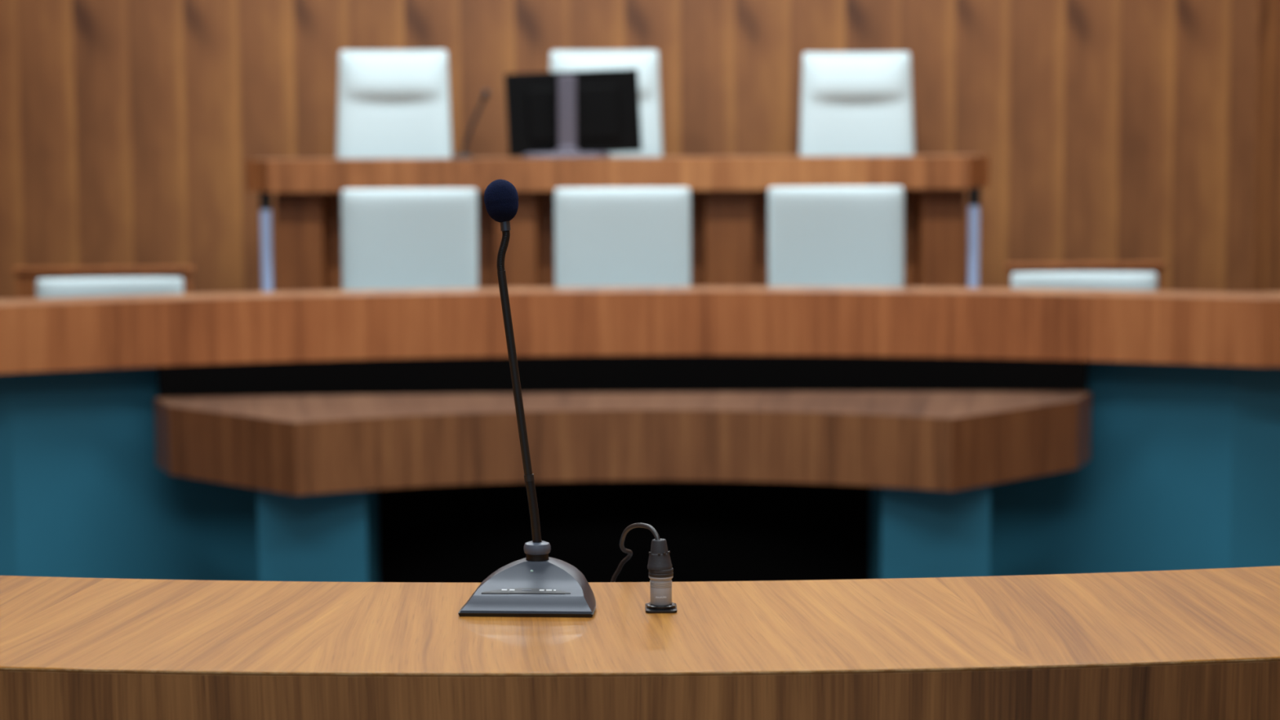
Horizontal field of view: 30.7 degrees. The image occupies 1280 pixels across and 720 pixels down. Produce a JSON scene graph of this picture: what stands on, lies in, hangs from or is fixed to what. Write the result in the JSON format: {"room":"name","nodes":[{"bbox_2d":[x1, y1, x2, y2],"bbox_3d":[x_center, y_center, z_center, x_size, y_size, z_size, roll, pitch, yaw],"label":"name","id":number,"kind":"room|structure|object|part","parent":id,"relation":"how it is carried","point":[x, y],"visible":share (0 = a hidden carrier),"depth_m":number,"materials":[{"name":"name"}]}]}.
{"room":"courtroom","nodes":[
{"label":"courtroom","id":0,"kind":"room"},
{"bbox_2d":[0,0,1258,299],"bbox_3d":[-0.454,-1.471,10.514,6.460,4.000,0.120,0,6,0],"label":"wall","id":1,"kind":"structure","parent":0,"point":[1109,131],"depth_m":10.49,"materials":[{"name":"brown wood"}]},
{"bbox_2d":[1253,0,1279,292],"bbox_3d":[2.888,-0.836,3.794,0.120,4.000,13.670,0,6,0],"label":"wall","id":2,"kind":"structure","parent":0,"point":[1266,276],"depth_m":10.33,"materials":[{"name":"brown wood"}]},
{"bbox_3d":[-0.391,1.224,3.969,6.700,0.100,13.670,0,6,0],"label":"floor","id":3,"kind":"structure","parent":0,"visible":0},
{"bbox_2d":[12,266,195,298],"bbox_3d":[-1.908,0.209,8.373,0.640,1.085,0.065,0,6,0],"label":"desk","id":4,"kind":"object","parent":3,"relation":"on","point":[26,277],"depth_m":8.31,"materials":[{"name":"brown wood"}]},
{"bbox_3d":[-1.911,-0.321,8.321,0.640,0.020,0.065,0,6,0],"label":"cap rail","id":5,"kind":"part","parent":4,"relation":"part of","materials":[{"name":"brown wood"}]},
{"bbox_2d":[35,277,183,298],"bbox_3d":[-1.795,0.271,7.824,0.603,1.066,0.576,-1,6,-4],"label":"swivel chair","id":6,"kind":"object","parent":3,"relation":"on","point":[77,286],"visible":0.17,"depth_m":7.99,"materials":[{"name":"white leather"}]},
{"bbox_2d":[154,391,1091,582],"bbox_3d":[-0.047,0.505,7.004,2.910,0.740,0.724,0,6,0],"label":"desk","id":7,"kind":"object","parent":3,"relation":"on","point":[317,465],"depth_m":6.83,"materials":[{"name":"brown wood"}]},
{"bbox_3d":[-0.957,0.617,6.985,0.318,0.532,0.320,0,6,0],"label":"leg","id":8,"kind":"part","parent":7,"relation":"part of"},
{"bbox_3d":[0.865,0.606,6.998,0.318,0.532,0.320,0,6,0],"label":"leg","id":9,"kind":"part","parent":7,"relation":"part of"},
{"bbox_2d":[0,286,1279,582],"bbox_3d":[-0.051,0.309,7.478,5.400,1.040,0.774,0,6,0],"label":"curved desk","id":10,"kind":"object","parent":3,"relation":"on","point":[1182,472],"visible":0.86,"depth_m":7.47,"materials":[{"name":"brown wood"}]},
{"bbox_3d":[-1.964,0.429,7.407,1.582,0.835,0.206,-1,6,-11],"label":"panel","id":11,"kind":"part","parent":10,"relation":"part of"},
{"bbox_3d":[-0.053,0.383,7.773,2.320,0.835,0.040,0,6,0],"label":"recess panel","id":12,"kind":"part","parent":10,"relation":"part of","materials":[{"name":"black"}]},
{"bbox_3d":[1.864,0.406,7.434,1.582,0.835,0.206,1,6,11],"label":"panel","id":13,"kind":"part","parent":10,"relation":"part of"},
{"bbox_2d":[0,565,1279,719],"bbox_3d":[-0.009,0.778,1.924,1.952,1.179,0.463,0,6,0],"label":"desk","id":14,"kind":"object","parent":3,"relation":"on","point":[1196,644],"visible":0.92,"depth_m":1.71,"materials":[{"name":"brown wood"}]},
{"bbox_2d":[457,179,595,617],"bbox_3d":[-0.087,0.026,1.866,0.106,0.340,0.119,0,6,4],"label":"gooseneck microphone","id":15,"kind":"object","parent":14,"relation":"on","point":[538,584],"visible":1,"depth_m":1.85,"materials":[{"name":"black metal"}]},
{"bbox_2d":[610,522,673,605],"bbox_3d":[-0.004,0.356,1.949,0.024,0.466,0.190,-2,6,-13],"label":"connector","id":16,"kind":"object","parent":14,"relation":"in","point":[660,573],"visible":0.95,"depth_m":1.84,"materials":[{"name":"silver metal"}]},
{"bbox_2d":[644,602,677,613],"bbox_3d":[0.017,0.196,1.851,0.025,0.005,0.031,0,6,0],"label":"socket","id":17,"kind":"object","parent":14,"relation":"attached to","point":[649,608],"depth_m":1.84,"materials":[{"name":"black"}]},
{"bbox_2d":[1011,271,1157,290],"bbox_3d":[1.516,0.251,7.847,0.603,1.066,0.576,0,6,4],"label":"swivel chair","id":18,"kind":"object","parent":3,"relation":"on","point":[1137,281],"visible":0.16,"depth_m":8.02,"materials":[{"name":"white leather"}]},
{"bbox_2d":[1004,262,1167,290],"bbox_3d":[1.597,0.191,8.398,0.570,1.080,0.065,0,6,0],"label":"desk","id":19,"kind":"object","parent":3,"relation":"on","point":[1157,268],"depth_m":8.32,"materials":[{"name":"brown wood"}]},
{"bbox_3d":[1.594,-0.337,8.346,0.570,0.020,0.065,0,6,0],"label":"cap rail","id":20,"kind":"part","parent":19,"relation":"part of","materials":[{"name":"brown wood"}]},
{"bbox_3d":[-0.057,0.584,8.466,2.500,0.300,0.820,0,6,0],"label":"trim","id":21,"kind":"structure","parent":3,"relation":"on","visible":0},
{"bbox_2d":[341,188,478,289],"bbox_3d":[-0.807,-0.054,8.047,0.580,1.060,0.554,0,6,0],"label":"swivel chair","id":22,"kind":"object","parent":21,"relation":"on","point":[392,238],"visible":0.52,"depth_m":8.21,"materials":[{"name":"white leather"}]},
{"bbox_2d":[554,186,690,287],"bbox_3d":[-0.057,-0.059,8.053,0.580,1.060,0.554,0,6,0],"label":"swivel chair","id":23,"kind":"object","parent":21,"relation":"on","point":[605,237],"visible":0.52,"depth_m":8.21,"materials":[{"name":"white leather"}]},
{"bbox_2d":[768,186,903,286],"bbox_3d":[0.695,-0.063,8.058,0.580,1.060,0.554,0,6,0],"label":"swivel chair","id":24,"kind":"object","parent":21,"relation":"on","point":[819,236],"visible":0.48,"depth_m":8.22,"materials":[{"name":"white leather"}]},
{"bbox_3d":[-0.068,0.235,9.733,4.800,0.750,1.770,0,6,0],"label":"trim","id":25,"kind":"structure","parent":3,"relation":"on","visible":0},
{"bbox_2d":[336,49,452,158],"bbox_3d":[-1.022,-0.703,9.603,0.580,1.153,0.579,0,6,-2],"label":"swivel chair","id":26,"kind":"object","parent":25,"relation":"on","point":[392,104],"visible":0.54,"depth_m":9.76,"materials":[{"name":"white leather"}]},
{"bbox_2d":[549,49,662,156],"bbox_3d":[-0.142,-0.706,9.610,0.580,1.148,0.579,0,6,-1],"label":"swivel chair","id":27,"kind":"object","parent":25,"relation":"on","point":[646,61],"visible":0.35,"depth_m":9.77,"materials":[{"name":"white leather"}]},
{"bbox_2d":[245,155,989,291],"bbox_3d":[-0.086,-0.454,9.309,2.945,0.705,0.620,0,6,0],"label":"desk","id":28,"kind":"object","parent":25,"relation":"on","point":[729,194],"visible":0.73,"depth_m":9.12,"materials":[{"name":"brown wood"}]},
{"bbox_3d":[-1.450,-0.328,9.070,0.043,0.515,0.043,0,6,0],"label":"post","id":29,"kind":"part","parent":28,"relation":"part of","materials":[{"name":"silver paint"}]},
{"bbox_2d":[451,88,488,159],"bbox_3d":[-0.663,-0.923,9.119,0.151,0.271,0.096,0,6,0],"label":"desk microphone","id":30,"kind":"object","parent":28,"relation":"on","point":[485,94],"visible":0.99,"depth_m":9.11,"materials":[{"name":"black metal"}]},
{"bbox_2d":[504,68,641,158],"bbox_3d":[-0.262,-0.975,9.222,0.542,0.351,0.223,-1,6,-8],"label":"computer monitor","id":31,"kind":"object","parent":28,"relation":"on","point":[587,113],"visible":0.99,"depth_m":9.20,"materials":[{"name":"grey plastic"}]},
{"bbox_3d":[-0.074,-0.411,9.379,2.670,0.605,0.030,0,6,0],"label":"modesty panel","id":32,"kind":"part","parent":28,"relation":"part of","materials":[{"name":"brown wood"}]},
{"bbox_3d":[1.299,-0.345,9.089,0.043,0.515,0.043,0,6,0],"label":"post","id":33,"kind":"part","parent":28,"relation":"part of","materials":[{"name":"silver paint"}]},
{"bbox_2d":[799,51,914,155],"bbox_3d":[0.911,-0.706,9.618,0.580,1.135,0.579,0,6,1],"label":"swivel chair","id":34,"kind":"object","parent":25,"relation":"on","point":[852,103],"visible":0.48,"depth_m":9.78,"materials":[{"name":"white leather"}]}
]}

